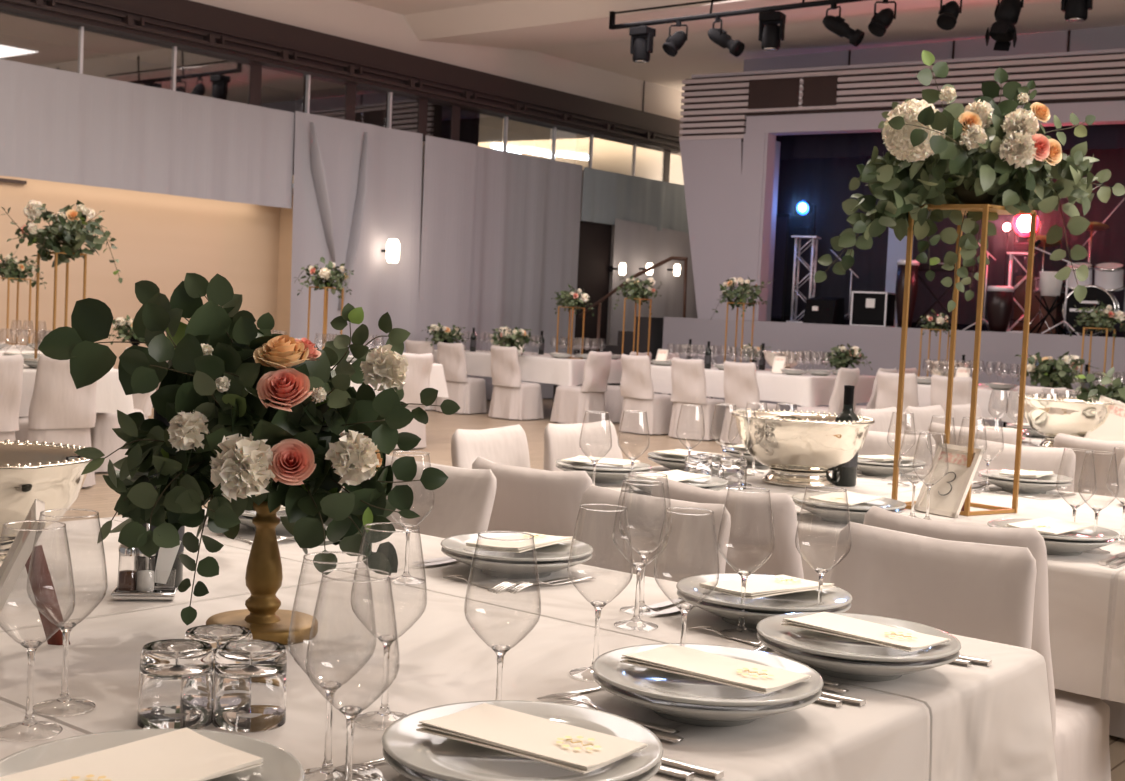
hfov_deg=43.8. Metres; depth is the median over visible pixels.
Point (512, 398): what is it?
covered chair
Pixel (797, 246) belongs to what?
truss tower
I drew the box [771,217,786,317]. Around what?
grille
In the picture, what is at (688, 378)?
covered chair
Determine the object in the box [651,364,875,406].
tablecloth
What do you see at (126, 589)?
condiment caddy
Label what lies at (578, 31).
ceiling
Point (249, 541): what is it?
spoon
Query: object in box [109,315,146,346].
flower arrangement
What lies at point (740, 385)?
covered chair
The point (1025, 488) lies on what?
plate
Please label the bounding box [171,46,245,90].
window
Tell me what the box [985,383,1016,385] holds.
dinner plate
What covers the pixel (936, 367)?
bowl
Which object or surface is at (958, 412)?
covered chair
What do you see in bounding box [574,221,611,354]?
door
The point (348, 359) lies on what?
plate
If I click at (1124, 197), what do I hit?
microphone stand
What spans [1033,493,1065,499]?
fork
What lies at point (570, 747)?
napkin
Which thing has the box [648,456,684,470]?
plate
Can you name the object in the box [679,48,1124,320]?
wall
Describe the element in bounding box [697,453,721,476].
tumbler
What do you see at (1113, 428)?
table number card
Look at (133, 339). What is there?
vase
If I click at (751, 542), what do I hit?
covered chair
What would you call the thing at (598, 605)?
wine glass
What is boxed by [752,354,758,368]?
vase
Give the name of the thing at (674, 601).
knife
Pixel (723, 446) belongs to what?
wine glass
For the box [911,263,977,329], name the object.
keyboard
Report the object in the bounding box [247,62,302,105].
window
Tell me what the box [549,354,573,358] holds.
plate
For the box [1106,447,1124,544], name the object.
wine glass
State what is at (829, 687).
fork
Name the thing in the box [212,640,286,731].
tumbler
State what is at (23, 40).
interior window
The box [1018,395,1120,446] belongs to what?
bowl
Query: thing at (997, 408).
tablecloth
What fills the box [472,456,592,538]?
covered chair
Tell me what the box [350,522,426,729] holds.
wine glass
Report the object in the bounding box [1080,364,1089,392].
wine bottle
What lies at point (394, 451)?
bowl
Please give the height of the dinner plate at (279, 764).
0.022 m
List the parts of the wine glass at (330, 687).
stem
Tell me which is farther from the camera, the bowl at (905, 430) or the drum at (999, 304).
the drum at (999, 304)
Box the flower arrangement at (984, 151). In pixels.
[814,50,1124,311]
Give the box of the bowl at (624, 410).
[618,410,649,457]
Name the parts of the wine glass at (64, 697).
stem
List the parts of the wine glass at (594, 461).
stem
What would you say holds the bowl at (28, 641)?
on the wine glass at (31, 646)
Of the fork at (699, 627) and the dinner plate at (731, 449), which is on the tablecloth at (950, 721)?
the fork at (699, 627)
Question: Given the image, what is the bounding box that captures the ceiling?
[350,0,1124,91]
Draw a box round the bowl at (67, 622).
[27,509,107,624]
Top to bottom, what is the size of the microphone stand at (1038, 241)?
1.120 m
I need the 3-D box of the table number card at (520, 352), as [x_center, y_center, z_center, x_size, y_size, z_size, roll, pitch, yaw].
[-0.530,-0.536,17.544,0.140,0.188,0.127,5,4,39]
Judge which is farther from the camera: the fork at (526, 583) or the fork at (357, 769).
the fork at (526, 583)
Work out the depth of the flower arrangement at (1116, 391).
6.74 m
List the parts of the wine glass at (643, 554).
stem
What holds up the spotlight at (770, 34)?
hanging from the bar
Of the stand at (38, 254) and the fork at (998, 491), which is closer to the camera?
the fork at (998, 491)
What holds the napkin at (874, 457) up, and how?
on the dinner plate at (905, 463)
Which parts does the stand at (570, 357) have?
post, post, post, post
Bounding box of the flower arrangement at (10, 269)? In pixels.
[0,252,46,288]
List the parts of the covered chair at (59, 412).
backrest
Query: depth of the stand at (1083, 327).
13.60 m
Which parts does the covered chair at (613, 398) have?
backrest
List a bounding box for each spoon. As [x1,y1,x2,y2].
[221,533,252,542]
[359,758,384,764]
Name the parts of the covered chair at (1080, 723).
backrest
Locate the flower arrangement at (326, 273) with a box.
[294,257,353,298]
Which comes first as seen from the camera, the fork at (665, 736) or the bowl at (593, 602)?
the fork at (665, 736)
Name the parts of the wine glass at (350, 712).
stem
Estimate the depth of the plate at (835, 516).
3.69 m
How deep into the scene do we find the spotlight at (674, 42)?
15.57 m
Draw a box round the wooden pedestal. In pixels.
[206,501,317,644]
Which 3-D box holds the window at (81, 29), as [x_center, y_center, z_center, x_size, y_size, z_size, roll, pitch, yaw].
[-4.723,-3.556,15.193,0.050,0.560,1.160,5,4,39]
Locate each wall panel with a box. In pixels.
[290,111,422,395]
[418,135,475,349]
[467,146,582,399]
[581,167,688,233]
[679,138,751,320]
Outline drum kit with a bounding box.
[1022,222,1124,335]
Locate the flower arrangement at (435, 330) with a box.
[422,322,465,345]
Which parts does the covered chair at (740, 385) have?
backrest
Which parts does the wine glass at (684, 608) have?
stem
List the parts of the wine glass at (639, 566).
stem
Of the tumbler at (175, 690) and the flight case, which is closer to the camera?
the tumbler at (175, 690)
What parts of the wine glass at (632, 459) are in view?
stem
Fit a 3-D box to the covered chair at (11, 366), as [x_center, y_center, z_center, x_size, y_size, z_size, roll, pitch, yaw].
[-3.650,0.190,8.615,0.612,0.860,0.524,5,4,37]
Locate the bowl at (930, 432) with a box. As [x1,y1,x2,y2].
[913,432,947,480]
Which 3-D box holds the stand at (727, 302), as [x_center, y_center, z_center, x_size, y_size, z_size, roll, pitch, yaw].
[2.058,-0.640,16.310,0.234,0.760,0.234,5,4,39]
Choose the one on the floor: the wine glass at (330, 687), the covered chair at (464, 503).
the covered chair at (464, 503)
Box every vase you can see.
[128,334,139,345]
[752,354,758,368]
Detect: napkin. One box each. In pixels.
[0,727,262,780]
[416,703,647,773]
[466,532,575,552]
[561,455,639,466]
[620,644,810,693]
[635,470,710,480]
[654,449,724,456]
[699,575,835,598]
[727,444,744,447]
[781,612,949,651]
[806,490,883,504]
[858,455,915,460]
[975,426,1016,430]
[999,470,1053,477]
[1005,517,1093,534]
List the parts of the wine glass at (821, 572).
stem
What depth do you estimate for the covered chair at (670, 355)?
17.38 m
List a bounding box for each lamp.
[381,239,399,262]
[609,263,625,274]
[639,263,652,274]
[667,264,679,275]
[793,200,816,235]
[1002,223,1023,322]
[1013,214,1040,251]
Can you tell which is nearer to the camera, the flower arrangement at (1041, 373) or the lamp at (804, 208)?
the flower arrangement at (1041, 373)
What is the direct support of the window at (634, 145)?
in the wall at (347, 19)
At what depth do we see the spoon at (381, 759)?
1.58 m
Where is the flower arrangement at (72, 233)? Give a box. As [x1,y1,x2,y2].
[0,200,122,286]
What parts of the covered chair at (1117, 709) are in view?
backrest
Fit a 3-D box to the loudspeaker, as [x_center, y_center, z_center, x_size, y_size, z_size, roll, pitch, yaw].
[3.040,-1.717,19.700,0.460,1.500,0.515,5,4,33]
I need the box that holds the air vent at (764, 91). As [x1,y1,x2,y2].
[748,75,837,108]
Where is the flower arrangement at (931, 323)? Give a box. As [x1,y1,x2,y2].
[918,309,950,335]
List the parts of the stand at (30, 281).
post, post, frame, post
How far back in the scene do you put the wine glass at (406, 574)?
2.64 m
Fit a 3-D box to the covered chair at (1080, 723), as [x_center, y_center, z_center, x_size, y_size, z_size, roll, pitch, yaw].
[0.976,0.697,3.223,0.524,0.860,0.612,5,4,40]
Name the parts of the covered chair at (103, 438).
backrest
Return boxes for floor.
[58,399,1124,780]
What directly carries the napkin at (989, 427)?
on the dinner plate at (1024, 431)
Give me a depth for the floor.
13.74 m
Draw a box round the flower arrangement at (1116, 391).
[1072,367,1124,402]
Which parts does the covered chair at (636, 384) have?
backrest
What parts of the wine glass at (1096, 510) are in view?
stem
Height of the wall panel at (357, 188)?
3.550 m
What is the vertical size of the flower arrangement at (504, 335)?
0.340 m
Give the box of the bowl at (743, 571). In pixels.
[717,486,774,573]
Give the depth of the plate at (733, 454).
5.11 m
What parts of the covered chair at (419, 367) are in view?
backrest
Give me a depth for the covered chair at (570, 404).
16.29 m
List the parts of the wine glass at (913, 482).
stem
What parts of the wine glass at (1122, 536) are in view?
stem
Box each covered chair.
[0,354,23,440]
[15,354,96,486]
[90,348,155,471]
[385,455,496,537]
[394,353,432,448]
[405,340,436,409]
[436,342,486,413]
[451,424,529,468]
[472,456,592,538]
[488,345,543,419]
[543,420,622,470]
[550,351,611,423]
[575,485,730,581]
[605,352,651,422]
[619,354,672,433]
[651,477,803,578]
[662,352,708,397]
[668,357,724,439]
[720,361,779,443]
[795,368,859,414]
[829,522,1036,648]
[854,368,896,414]
[857,407,904,433]
[858,431,935,474]
[863,506,1110,780]
[875,371,918,433]
[898,368,917,376]
[904,405,944,434]
[927,422,1016,452]
[930,374,989,425]
[951,404,983,426]
[973,438,1075,491]
[1017,386,1067,422]
[1053,433,1124,496]
[1101,457,1124,737]
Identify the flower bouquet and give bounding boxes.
[38,273,459,624]
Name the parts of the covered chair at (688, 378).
backrest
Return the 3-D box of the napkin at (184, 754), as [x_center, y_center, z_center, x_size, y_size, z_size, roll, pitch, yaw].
[-0.410,0.363,1.339,0.128,0.012,0.216,5,4,37]
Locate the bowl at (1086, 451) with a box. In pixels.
[1078,451,1118,507]
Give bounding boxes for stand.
[0,277,31,344]
[34,252,86,358]
[307,286,343,349]
[556,306,584,358]
[622,298,651,355]
[724,302,754,362]
[830,247,858,317]
[891,204,1036,515]
[918,328,949,376]
[963,243,995,331]
[1034,239,1079,334]
[1063,197,1124,334]
[1079,327,1115,387]
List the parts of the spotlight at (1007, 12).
barn door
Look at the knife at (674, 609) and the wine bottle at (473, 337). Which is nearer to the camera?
the knife at (674, 609)
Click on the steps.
(656, 326)
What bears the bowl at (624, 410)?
on the wine glass at (632, 459)
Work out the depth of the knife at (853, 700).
1.93 m
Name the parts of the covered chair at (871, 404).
backrest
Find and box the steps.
[553,317,663,401]
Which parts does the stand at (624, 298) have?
post, post, post, post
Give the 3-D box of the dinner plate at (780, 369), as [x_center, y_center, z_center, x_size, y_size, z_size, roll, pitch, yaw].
[2.466,-0.209,14.908,0.300,0.022,0.300,4,3,24]
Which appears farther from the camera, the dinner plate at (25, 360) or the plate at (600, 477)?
the dinner plate at (25, 360)
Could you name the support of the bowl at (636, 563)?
on the wine glass at (639, 566)
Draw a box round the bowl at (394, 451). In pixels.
[391,451,433,526]
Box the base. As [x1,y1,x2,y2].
[660,317,1124,426]
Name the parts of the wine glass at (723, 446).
stem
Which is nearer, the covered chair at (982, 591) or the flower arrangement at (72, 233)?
the covered chair at (982, 591)
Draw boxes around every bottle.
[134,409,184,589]
[470,328,475,351]
[538,331,544,354]
[686,339,692,358]
[704,341,711,368]
[759,343,765,369]
[832,385,858,486]
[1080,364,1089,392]
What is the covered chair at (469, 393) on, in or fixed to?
on the floor
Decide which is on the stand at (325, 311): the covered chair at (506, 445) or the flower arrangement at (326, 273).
the flower arrangement at (326, 273)
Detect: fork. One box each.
[276,535,326,541]
[324,774,379,780]
[334,764,386,780]
[443,575,495,589]
[488,576,576,593]
[505,576,595,593]
[537,692,678,733]
[551,701,684,742]
[562,686,601,693]
[688,626,760,645]
[753,641,768,650]
[755,644,766,650]
[798,512,811,514]
[822,678,841,685]
[822,684,848,692]
[883,476,918,481]
[900,476,925,480]
[994,491,1033,497]
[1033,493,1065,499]
[1040,493,1076,499]
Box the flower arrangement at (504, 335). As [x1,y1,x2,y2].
[490,325,537,352]
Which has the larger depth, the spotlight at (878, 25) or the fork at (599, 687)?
the spotlight at (878, 25)
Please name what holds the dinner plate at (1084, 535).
on the plate at (1053, 548)
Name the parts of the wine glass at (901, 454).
stem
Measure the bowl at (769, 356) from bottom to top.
0.228 m
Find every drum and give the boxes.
[895,260,918,327]
[986,286,1013,331]
[1029,271,1066,334]
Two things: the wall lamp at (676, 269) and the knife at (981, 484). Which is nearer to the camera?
the knife at (981, 484)
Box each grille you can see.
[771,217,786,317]
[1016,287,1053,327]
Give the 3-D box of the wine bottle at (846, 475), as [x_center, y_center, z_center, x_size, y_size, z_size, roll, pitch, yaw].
[0.936,0.148,4.612,0.082,0.332,0.082,5,4,31]
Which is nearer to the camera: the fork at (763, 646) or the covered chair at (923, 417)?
the fork at (763, 646)
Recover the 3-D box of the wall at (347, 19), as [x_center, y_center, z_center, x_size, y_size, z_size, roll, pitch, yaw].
[-6.053,-2.355,13.872,0.300,5.180,28.400,5,4,39]
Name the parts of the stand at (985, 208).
post, post, frame, post, frame, post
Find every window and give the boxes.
[0,13,479,174]
[77,26,170,73]
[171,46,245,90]
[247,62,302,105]
[293,114,683,184]
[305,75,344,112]
[343,83,382,120]
[387,92,415,128]
[415,98,448,141]
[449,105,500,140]
[503,117,552,150]
[551,127,580,159]
[588,135,632,167]
[631,144,646,175]
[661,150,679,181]
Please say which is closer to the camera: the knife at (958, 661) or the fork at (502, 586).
the knife at (958, 661)
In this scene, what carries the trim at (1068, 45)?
attached to the wall at (1113, 37)
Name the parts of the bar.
rail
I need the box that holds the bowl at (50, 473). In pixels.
[0,439,92,565]
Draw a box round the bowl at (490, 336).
[488,334,504,345]
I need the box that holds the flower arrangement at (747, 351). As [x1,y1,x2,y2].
[735,343,770,361]
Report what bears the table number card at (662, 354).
on the tablecloth at (806, 390)
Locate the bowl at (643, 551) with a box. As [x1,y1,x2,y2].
[619,472,671,552]
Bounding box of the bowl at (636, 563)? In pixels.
[612,479,668,564]
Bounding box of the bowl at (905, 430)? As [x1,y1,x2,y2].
[898,430,932,479]
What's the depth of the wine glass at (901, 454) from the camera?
4.69 m
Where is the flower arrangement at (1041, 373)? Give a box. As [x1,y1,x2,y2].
[1014,351,1098,388]
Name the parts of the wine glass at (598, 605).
stem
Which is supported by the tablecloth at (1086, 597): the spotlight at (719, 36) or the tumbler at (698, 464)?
the tumbler at (698, 464)
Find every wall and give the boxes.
[0,176,279,368]
[191,0,683,400]
[609,218,697,344]
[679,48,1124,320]
[743,25,1124,71]
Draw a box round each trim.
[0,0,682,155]
[0,178,26,183]
[276,188,292,336]
[642,81,644,110]
[848,30,1070,64]
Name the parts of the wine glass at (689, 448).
stem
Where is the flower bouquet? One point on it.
(253, 414)
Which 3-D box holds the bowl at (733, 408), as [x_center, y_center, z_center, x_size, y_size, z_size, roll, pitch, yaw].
[0.578,0.130,4.488,0.094,0.144,0.094,5,4,39]
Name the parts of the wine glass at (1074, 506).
stem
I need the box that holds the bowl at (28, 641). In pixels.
[0,520,75,642]
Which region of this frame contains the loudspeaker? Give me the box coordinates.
[769,214,802,321]
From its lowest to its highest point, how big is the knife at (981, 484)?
0.008 m
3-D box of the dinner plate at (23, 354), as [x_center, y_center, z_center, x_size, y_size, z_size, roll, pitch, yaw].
[-3.918,-0.258,10.194,0.300,0.022,0.300,3,3,11]
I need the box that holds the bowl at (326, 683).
[288,551,375,686]
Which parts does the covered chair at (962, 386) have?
backrest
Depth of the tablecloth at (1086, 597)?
3.23 m
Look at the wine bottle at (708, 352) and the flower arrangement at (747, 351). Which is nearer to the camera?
the wine bottle at (708, 352)
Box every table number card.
[0,499,69,644]
[517,340,523,354]
[654,349,668,364]
[771,356,786,373]
[914,443,983,517]
[955,367,970,376]
[1084,395,1124,440]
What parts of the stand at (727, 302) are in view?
post, post, post, post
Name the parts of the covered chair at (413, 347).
backrest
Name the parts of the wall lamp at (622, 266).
lamp shade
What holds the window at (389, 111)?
in the wall at (347, 19)
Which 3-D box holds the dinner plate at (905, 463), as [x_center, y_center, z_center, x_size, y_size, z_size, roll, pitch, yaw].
[1.147,0.258,5.020,0.304,0.022,0.304,0,4,-39]
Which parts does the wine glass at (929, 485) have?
stem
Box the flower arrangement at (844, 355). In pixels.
[821,343,871,369]
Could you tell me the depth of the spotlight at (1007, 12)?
13.14 m
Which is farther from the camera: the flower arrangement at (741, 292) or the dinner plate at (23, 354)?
the flower arrangement at (741, 292)
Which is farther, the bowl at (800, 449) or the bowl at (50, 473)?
the bowl at (800, 449)
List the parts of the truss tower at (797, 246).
plate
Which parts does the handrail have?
post, rail, post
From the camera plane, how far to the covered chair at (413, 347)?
17.45 m
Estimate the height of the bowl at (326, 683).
0.144 m
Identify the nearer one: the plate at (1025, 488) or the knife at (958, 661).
the knife at (958, 661)
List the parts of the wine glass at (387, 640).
stem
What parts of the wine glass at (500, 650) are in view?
stem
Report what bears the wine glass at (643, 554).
on the tablecloth at (950, 721)
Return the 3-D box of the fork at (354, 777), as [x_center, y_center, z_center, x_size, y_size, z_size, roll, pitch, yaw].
[-0.170,0.424,1.450,0.224,0.015,0.028,6,4,44]
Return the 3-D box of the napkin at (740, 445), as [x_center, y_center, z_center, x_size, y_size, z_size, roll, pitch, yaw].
[0.737,0.211,5.197,0.216,0.012,0.128,5,4,41]
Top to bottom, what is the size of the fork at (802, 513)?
0.015 m
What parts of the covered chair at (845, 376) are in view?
backrest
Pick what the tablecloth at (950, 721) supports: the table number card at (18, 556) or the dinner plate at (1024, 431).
the table number card at (18, 556)
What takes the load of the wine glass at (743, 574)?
on the tablecloth at (950, 721)
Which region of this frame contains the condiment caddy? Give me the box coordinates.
[111,523,180,600]
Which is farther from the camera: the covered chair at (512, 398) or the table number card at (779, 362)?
the covered chair at (512, 398)
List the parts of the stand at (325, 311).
post, post, post, post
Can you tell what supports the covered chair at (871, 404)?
on the floor
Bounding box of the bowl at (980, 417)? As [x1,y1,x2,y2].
[974,417,1003,458]
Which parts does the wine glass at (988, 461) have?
stem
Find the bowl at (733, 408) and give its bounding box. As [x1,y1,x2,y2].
[728,408,756,451]
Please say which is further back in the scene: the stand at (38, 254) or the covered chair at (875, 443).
the stand at (38, 254)
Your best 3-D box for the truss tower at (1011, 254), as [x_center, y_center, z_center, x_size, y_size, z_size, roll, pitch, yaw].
[5.732,-1.224,17.601,0.330,1.005,0.330,4,3,22]
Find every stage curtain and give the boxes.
[776,135,814,321]
[781,124,1124,159]
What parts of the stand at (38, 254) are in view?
post, post, frame, post, post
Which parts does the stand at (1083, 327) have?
post, post, post, post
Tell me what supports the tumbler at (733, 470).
on the tablecloth at (1086, 597)
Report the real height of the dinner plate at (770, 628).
0.022 m
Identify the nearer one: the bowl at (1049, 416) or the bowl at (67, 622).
the bowl at (67, 622)
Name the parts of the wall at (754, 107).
panel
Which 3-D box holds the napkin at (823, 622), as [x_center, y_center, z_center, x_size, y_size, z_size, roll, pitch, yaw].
[0.458,0.362,2.118,0.216,0.012,0.128,5,4,42]
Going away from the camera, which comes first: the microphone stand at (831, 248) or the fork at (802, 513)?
the fork at (802, 513)
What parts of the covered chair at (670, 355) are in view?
backrest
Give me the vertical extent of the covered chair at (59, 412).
0.860 m
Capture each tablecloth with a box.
[0,342,113,368]
[0,508,1057,780]
[19,364,133,416]
[331,363,448,397]
[434,350,621,385]
[595,465,1124,703]
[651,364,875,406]
[918,383,1078,422]
[1022,437,1044,446]
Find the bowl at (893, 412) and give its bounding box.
[887,412,915,449]
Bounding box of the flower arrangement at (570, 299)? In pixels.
[551,284,593,315]
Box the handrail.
[579,256,687,351]
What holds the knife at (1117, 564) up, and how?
on the tablecloth at (1086, 597)
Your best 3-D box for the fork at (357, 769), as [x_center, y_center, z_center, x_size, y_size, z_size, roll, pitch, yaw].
[-0.175,0.422,1.484,0.224,0.015,0.028,6,4,44]
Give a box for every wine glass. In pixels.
[0,520,75,740]
[27,509,107,715]
[288,551,375,774]
[306,568,399,780]
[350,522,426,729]
[386,451,433,584]
[464,531,540,699]
[567,504,632,681]
[579,411,611,484]
[612,479,668,630]
[618,410,649,494]
[619,472,671,615]
[654,507,718,642]
[676,404,704,454]
[710,403,738,456]
[717,486,774,639]
[728,408,756,485]
[746,402,767,473]
[795,486,851,611]
[887,412,915,485]
[898,430,932,518]
[913,432,947,519]
[957,417,986,493]
[974,417,1003,492]
[1056,448,1095,521]
[1078,451,1118,553]
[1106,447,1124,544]
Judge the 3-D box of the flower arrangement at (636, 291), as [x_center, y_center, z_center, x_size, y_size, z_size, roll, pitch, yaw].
[0.915,-1.140,16.682,0.567,0.468,0.621,3,3,-4]
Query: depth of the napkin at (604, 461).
4.42 m
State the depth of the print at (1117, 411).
6.42 m
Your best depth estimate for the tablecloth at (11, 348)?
12.10 m
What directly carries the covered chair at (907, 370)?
on the floor
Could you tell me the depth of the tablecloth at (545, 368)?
16.96 m
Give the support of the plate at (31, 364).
on the tablecloth at (111, 397)
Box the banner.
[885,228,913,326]
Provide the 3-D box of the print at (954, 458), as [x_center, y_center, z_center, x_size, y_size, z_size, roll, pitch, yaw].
[1.133,0.197,4.023,0.002,0.030,0.115,34,-15,-37]
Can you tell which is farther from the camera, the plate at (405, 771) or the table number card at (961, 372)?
the table number card at (961, 372)
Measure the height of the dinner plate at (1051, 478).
0.022 m
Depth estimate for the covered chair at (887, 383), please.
13.48 m
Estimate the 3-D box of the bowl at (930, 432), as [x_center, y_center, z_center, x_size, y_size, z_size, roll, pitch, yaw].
[0.999,0.187,3.798,0.094,0.144,0.094,5,4,39]
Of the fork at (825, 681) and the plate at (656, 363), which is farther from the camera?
the plate at (656, 363)
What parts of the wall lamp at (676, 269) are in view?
lamp shade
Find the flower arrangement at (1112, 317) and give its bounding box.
[1069,299,1124,337]
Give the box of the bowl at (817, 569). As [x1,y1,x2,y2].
[795,486,851,570]
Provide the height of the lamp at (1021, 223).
0.509 m
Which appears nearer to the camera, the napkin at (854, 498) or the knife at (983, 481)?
the napkin at (854, 498)
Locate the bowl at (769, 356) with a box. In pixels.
[762,351,803,370]
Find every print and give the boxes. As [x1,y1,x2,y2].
[22,519,30,544]
[938,451,973,465]
[1102,402,1124,417]
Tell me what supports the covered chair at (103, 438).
on the floor
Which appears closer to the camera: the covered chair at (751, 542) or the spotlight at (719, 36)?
the covered chair at (751, 542)
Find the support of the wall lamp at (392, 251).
attached to the wall panel at (357, 188)
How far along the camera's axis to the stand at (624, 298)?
16.70 m
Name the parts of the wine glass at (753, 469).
stem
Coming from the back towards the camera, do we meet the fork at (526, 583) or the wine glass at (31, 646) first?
the fork at (526, 583)
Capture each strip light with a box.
[491,143,521,153]
[522,147,555,157]
[556,151,588,160]
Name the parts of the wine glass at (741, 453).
stem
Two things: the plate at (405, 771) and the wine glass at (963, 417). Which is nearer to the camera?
the plate at (405, 771)
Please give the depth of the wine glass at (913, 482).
3.85 m
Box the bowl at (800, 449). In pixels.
[731,409,874,487]
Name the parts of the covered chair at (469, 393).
backrest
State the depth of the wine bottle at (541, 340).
18.07 m
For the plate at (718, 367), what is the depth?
15.36 m
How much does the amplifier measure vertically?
0.720 m
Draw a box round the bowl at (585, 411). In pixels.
[579,411,611,458]
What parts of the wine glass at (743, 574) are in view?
stem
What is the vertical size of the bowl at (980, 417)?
0.144 m
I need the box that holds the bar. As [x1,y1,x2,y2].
[609,0,867,29]
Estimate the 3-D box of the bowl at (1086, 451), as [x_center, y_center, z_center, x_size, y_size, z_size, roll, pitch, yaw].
[1.309,0.222,3.417,0.095,0.144,0.095,5,4,39]
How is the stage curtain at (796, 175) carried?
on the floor
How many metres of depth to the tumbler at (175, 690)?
1.67 m
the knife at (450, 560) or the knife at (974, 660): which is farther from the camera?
the knife at (450, 560)
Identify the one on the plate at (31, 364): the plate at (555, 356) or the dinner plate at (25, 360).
the dinner plate at (25, 360)
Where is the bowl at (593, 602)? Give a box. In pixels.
[567,504,632,604]
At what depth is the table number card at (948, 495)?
4.01 m
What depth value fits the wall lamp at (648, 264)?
22.32 m
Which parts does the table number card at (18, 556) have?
frame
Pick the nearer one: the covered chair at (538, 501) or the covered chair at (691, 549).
the covered chair at (691, 549)
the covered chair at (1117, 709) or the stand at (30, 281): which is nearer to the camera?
the covered chair at (1117, 709)
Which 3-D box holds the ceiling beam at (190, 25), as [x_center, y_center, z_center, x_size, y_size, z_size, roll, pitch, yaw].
[-5.817,-4.057,13.655,0.460,0.500,28.400,5,4,39]
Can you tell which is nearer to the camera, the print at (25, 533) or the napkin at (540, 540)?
the print at (25, 533)
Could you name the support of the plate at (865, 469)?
on the tablecloth at (1086, 597)
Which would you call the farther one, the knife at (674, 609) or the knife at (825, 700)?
the knife at (674, 609)
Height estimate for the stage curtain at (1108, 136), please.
1.050 m
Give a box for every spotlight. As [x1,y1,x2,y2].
[629,25,655,62]
[662,20,687,56]
[708,15,744,56]
[758,9,785,50]
[822,2,864,46]
[868,0,896,36]
[937,0,961,29]
[985,0,1023,50]
[1061,0,1092,21]
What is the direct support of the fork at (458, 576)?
on the tablecloth at (950, 721)
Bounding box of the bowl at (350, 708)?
[306,568,399,711]
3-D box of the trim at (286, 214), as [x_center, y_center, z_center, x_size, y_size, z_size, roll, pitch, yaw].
[-5.753,-1.110,14.479,0.500,2.660,7.690,5,4,39]
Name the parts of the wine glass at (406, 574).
stem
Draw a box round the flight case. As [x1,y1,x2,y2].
[850,291,895,326]
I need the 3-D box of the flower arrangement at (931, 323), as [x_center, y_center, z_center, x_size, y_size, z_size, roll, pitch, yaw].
[4.099,-0.744,15.385,0.430,0.298,0.409,1,3,-25]
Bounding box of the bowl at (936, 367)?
[925,360,970,376]
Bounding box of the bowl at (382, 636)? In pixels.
[350,522,426,638]
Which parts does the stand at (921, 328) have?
post, post, post, post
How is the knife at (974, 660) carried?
on the tablecloth at (950, 721)
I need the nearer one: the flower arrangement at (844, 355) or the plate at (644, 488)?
the plate at (644, 488)
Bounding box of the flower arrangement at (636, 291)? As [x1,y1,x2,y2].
[614,275,662,314]
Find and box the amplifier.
[1013,276,1064,334]
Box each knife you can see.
[411,556,451,562]
[414,559,456,565]
[639,597,683,608]
[651,603,693,614]
[657,765,694,780]
[661,756,723,779]
[816,696,842,706]
[821,691,865,705]
[951,658,971,666]
[958,655,991,665]
[971,482,990,487]
[972,480,984,485]
[1099,552,1124,564]
[1109,558,1124,567]
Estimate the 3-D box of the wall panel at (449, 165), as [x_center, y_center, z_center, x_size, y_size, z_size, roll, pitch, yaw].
[-1.573,-1.606,18.906,0.019,3.530,0.973,5,4,39]
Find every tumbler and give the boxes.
[137,639,213,729]
[183,624,252,685]
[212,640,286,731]
[684,455,712,475]
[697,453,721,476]
[718,457,746,488]
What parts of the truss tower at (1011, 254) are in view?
plate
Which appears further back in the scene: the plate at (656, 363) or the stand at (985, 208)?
the plate at (656, 363)
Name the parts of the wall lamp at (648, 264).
lamp shade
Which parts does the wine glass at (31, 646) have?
stem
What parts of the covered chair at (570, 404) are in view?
backrest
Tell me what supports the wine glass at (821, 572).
on the tablecloth at (950, 721)
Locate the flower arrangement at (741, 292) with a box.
[711,276,773,318]
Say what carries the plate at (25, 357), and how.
on the tablecloth at (111, 397)
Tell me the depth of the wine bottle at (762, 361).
16.00 m
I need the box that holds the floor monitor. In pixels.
[803,297,843,324]
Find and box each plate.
[0,729,304,780]
[2,353,41,355]
[3,354,39,358]
[24,359,37,362]
[24,362,37,367]
[238,515,326,534]
[242,510,286,520]
[346,358,356,362]
[382,700,662,780]
[383,748,660,780]
[441,533,592,563]
[441,547,591,578]
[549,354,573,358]
[555,459,650,472]
[556,464,650,483]
[592,643,823,706]
[593,672,821,726]
[624,473,727,488]
[625,479,726,492]
[647,452,731,462]
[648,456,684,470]
[650,361,671,365]
[676,573,852,613]
[677,590,850,628]
[713,365,723,369]
[724,450,764,465]
[725,447,750,455]
[756,612,960,662]
[757,632,959,680]
[780,369,807,371]
[780,370,806,374]
[792,493,906,512]
[793,500,905,523]
[807,371,833,375]
[808,370,833,371]
[857,464,925,476]
[858,455,925,467]
[917,380,930,384]
[978,470,1072,483]
[978,474,1072,493]
[982,428,1029,433]
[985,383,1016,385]
[985,384,1016,389]
[987,519,1118,542]
[1006,424,1033,429]
[1006,426,1044,437]
[1045,538,1118,555]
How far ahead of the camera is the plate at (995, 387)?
13.44 m
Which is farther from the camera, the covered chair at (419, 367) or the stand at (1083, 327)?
the stand at (1083, 327)
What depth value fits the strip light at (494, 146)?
25.69 m
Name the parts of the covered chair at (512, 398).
backrest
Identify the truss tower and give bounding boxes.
[786,236,820,323]
[1006,252,1034,332]

